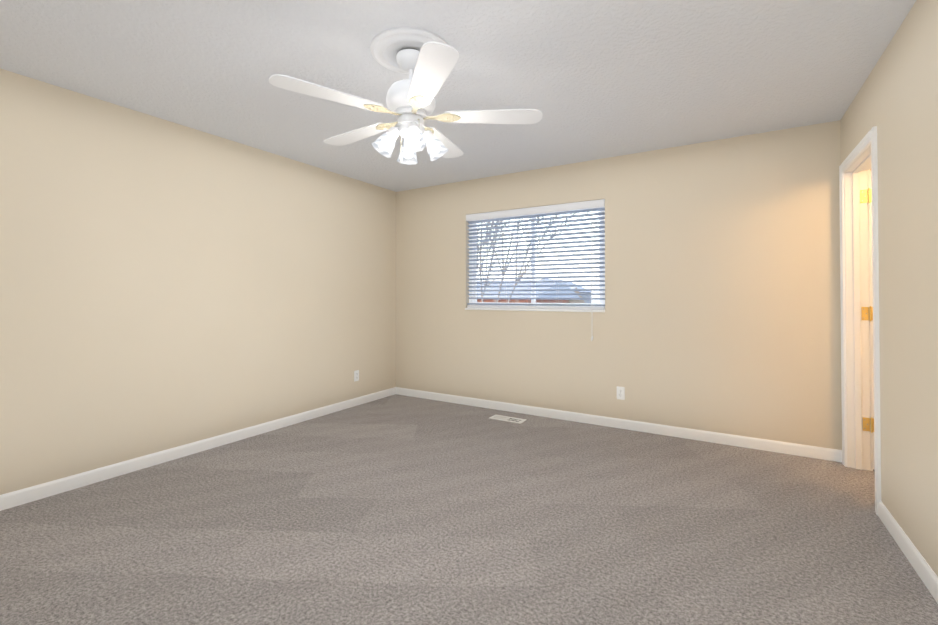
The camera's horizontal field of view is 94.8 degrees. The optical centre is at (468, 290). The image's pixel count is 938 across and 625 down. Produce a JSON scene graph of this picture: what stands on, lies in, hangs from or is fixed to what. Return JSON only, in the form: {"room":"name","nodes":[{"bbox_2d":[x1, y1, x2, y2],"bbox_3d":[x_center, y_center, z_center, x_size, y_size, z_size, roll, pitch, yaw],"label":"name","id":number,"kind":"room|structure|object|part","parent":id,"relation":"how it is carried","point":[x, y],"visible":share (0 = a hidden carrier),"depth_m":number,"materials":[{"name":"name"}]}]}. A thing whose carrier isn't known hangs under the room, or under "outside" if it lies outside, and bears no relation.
{"room":"empty bedroom","nodes":[
{"label":"empty bedroom","id":0,"kind":"room"},
{"bbox_2d":[0,68,395,494],"bbox_3d":[-2.153,-0.001,3.224,0.120,2.440,4.720,0,-1,31],"label":"wall","id":1,"kind":"structure","parent":0,"point":[165,284],"depth_m":3.06,"materials":[{"name":"beige paint"}]},
{"bbox_2d":[0,387,395,510],"bbox_3d":[-2.064,1.178,3.227,0.014,0.083,4.600,0,-1,31],"label":"baseboard","id":2,"kind":"structure","parent":1,"relation":"attached to","point":[34,493],"depth_m":3.05,"materials":[{"name":"white wood"}]},
{"bbox_2d":[354,370,358,381],"bbox_3d":[-1.210,0.918,4.654,0.008,0.115,0.070,0,-1,31],"label":"electrical outlet","id":3,"kind":"object","parent":1,"relation":"attached to","point":[356,375],"visible":1,"depth_m":4.65,"materials":[{"name":"white plastic"}]},
{"bbox_2d":[0,0,915,191],"bbox_3d":[0.336,-1.298,1.828,5.840,0.120,4.870,0,-1,31],"label":"ceiling","id":4,"kind":"structure","parent":0,"point":[590,80],"depth_m":2.38,"materials":[{"name":"white paint"}]},
{"bbox_2d":[269,27,541,164],"bbox_3d":[-0.325,-0.955,2.257,1.267,0.555,1.293,0,-1,31],"label":"ceiling fan","id":5,"kind":"object","parent":4,"relation":"hanging from","point":[426,60],"visible":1,"depth_m":2.14,"materials":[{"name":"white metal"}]},
{"bbox_2d":[0,394,937,624],"bbox_3d":[0.336,1.252,1.798,5.840,0.100,4.870,0,-1,31],"label":"floor","id":6,"kind":"structure","parent":0,"point":[396,509],"depth_m":2.13,"materials":[{"name":"carpet"}]},
{"bbox_2d":[489,414,526,423],"bbox_3d":[0.369,1.224,4.131,0.335,0.012,0.140,0,-1,31],"label":"air vent register","id":7,"kind":"object","parent":6,"relation":"on","point":[508,419],"visible":1,"depth_m":4.12,"materials":[{"name":"white metal"}]},
{"bbox_2d":[396,120,870,449],"bbox_3d":[1.554,0.006,3.834,5.840,2.440,0.150,0,-1,31],"label":"wall","id":8,"kind":"structure","parent":0,"point":[721,313],"depth_m":3.65,"materials":[{"name":"beige paint"}]},
{"bbox_2d":[465,308,604,311],"bbox_3d":[0.617,0.192,4.341,1.489,0.020,0.093,0,-1,31],"label":"window sill","id":9,"kind":"structure","parent":8,"relation":"attached to","point":[556,310],"depth_m":4.26,"materials":[{"name":"white wood"}]},
{"bbox_2d":[467,207,604,309],"bbox_3d":[0.644,-0.317,4.392,1.490,1.040,0.130,0,-1,31],"label":"window blind","id":10,"kind":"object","parent":8,"relation":"in","point":[472,263],"depth_m":4.32,"materials":[{"name":"white plastic"}]},
{"bbox_3d":[0.623,0.168,4.352,1.470,0.028,0.050,0,-1,31],"label":"window blind bottom rail","id":11,"kind":"part","parent":10,"relation":"part of","materials":[{"name":"white plastic"}]},
{"bbox_2d":[396,387,841,461],"bbox_3d":[0.886,1.188,4.127,4.140,0.083,0.014,0,-1,31],"label":"baseboard","id":12,"kind":"structure","parent":8,"relation":"attached to","point":[829,454],"depth_m":3.73,"materials":[{"name":"white wood"}]},
{"bbox_2d":[617,386,624,399],"bbox_3d":[1.353,0.914,3.853,0.070,0.115,0.008,0,-1,31],"label":"electrical outlet","id":13,"kind":"object","parent":8,"relation":"attached to","point":[620,393],"visible":1,"depth_m":3.85,"materials":[{"name":"white plastic"}]},
{"bbox_2d":[840,0,937,575],"bbox_3d":[1.527,-0.026,1.078,0.120,2.440,4.600,0,-1,31],"label":"wall","id":14,"kind":"structure","parent":0,"point":[895,101],"depth_m":1.94,"materials":[{"name":"beige paint"}]},
{"bbox_2d":[844,144,873,470],"bbox_3d":[2.494,0.185,2.642,0.161,2.055,0.750,0,-1,31],"label":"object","id":15,"kind":"structure","parent":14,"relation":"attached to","point":[857,326],"depth_m":2.95,"materials":[{"name":"white paint"}]},
{"bbox_3d":[2.709,0.130,2.920,0.078,1.654,0.012,0,-1,31],"label":"door hinges","id":16,"kind":"part","parent":15,"relation":"part of","materials":[{"name":"gold metal"}]},
{"bbox_2d":[868,171,874,469],"bbox_3d":[3.026,0.192,2.756,0.705,2.019,0.159,0,-1,31],"label":"door","id":17,"kind":"structure","parent":15,"relation":"attached to","point":[871,322],"depth_m":2.92,"materials":[{"name":"white paint"}]},
{"bbox_2d":[839,126,880,515],"bbox_3d":[2.418,0.163,2.687,0.017,2.100,0.840,0,-1,31],"label":"door frame","id":18,"kind":"structure","parent":14,"relation":"attached to","point":[868,139],"depth_m":2.36,"materials":[{"name":"white wood"}]},
{"bbox_2d":[868,168,872,470],"bbox_3d":[2.536,0.162,2.616,0.017,2.100,0.840,0,-1,31],"label":"door frame","id":19,"kind":"structure","parent":14,"relation":"attached to","point":[869,321],"depth_m":2.93,"materials":[{"name":"white wood"}]},
{"bbox_2d":[878,501,937,603],"bbox_3d":[1.470,1.152,1.098,0.014,0.083,4.600,0,-1,31],"label":"baseboard","id":20,"kind":"structure","parent":14,"relation":"attached to","point":[927,575],"depth_m":1.90,"materials":[{"name":"white wood"}]},
{"label":"outside","id":21,"kind":"structure","parent":0,"visible":0},
{"bbox_2d":[477,279,598,302],"bbox_3d":[101.391,2.646,174.970,300.000,7.615,394.400,0,-1,31],"label":"houses","id":22,"kind":"structure","parent":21,"point":[538,300],"depth_m":15.61,"materials":[{"name":"grey"}]},
{"bbox_3d":[0.625,-0.811,4.366,1.478,0.046,0.055,0,-1,31],"label":"blind headrail","id":23,"kind":"object","parent":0,"visible":0},
{"bbox_2d":[474,220,476,302],"bbox_3d":[0.076,-0.309,4.688,0.014,0.940,0.053,0,-1,31],"label":"blind cord","id":24,"kind":"object","parent":23,"relation":"hanging from","point":[476,220],"depth_m":4.68,"materials":[{"name":"white fabric"}]},
{"bbox_2d":[466,199,604,220],"bbox_3d":[0.605,-0.800,4.334,1.486,0.072,0.014,0,-1,31],"label":"blind valance","id":25,"kind":"object","parent":23,"relation":"attached to","point":[545,209],"visible":1,"depth_m":4.28,"materials":[{"name":"white plastic"}]},
{"bbox_2d":[556,213,558,294],"bbox_3d":[0.868,-0.314,4.210,0.014,0.940,0.053,0,-1,31],"label":"blind cord","id":26,"kind":"object","parent":23,"relation":"hanging from","point":[556,280],"depth_m":4.19,"materials":[{"name":"white fabric"}]},
{"bbox_2d":[591,208,596,340],"bbox_3d":[1.159,-0.164,4.007,0.098,1.256,0.025,1,-1,-44],"label":"blind cord","id":27,"kind":"object","parent":23,"relation":"hanging from","point":[592,208],"depth_m":3.98,"materials":[{"name":"white fabric"}]},
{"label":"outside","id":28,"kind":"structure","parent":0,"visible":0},
{"bbox_2d":[477,212,597,302],"bbox_3d":[1.493,-0.847,13.877,9.824,10.388,12.445,0,-1,31],"label":"bare tree","id":29,"kind":"object","parent":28,"point":[509,248],"depth_m":11.09,"materials":[{"name":"brown plant"}]}
]}

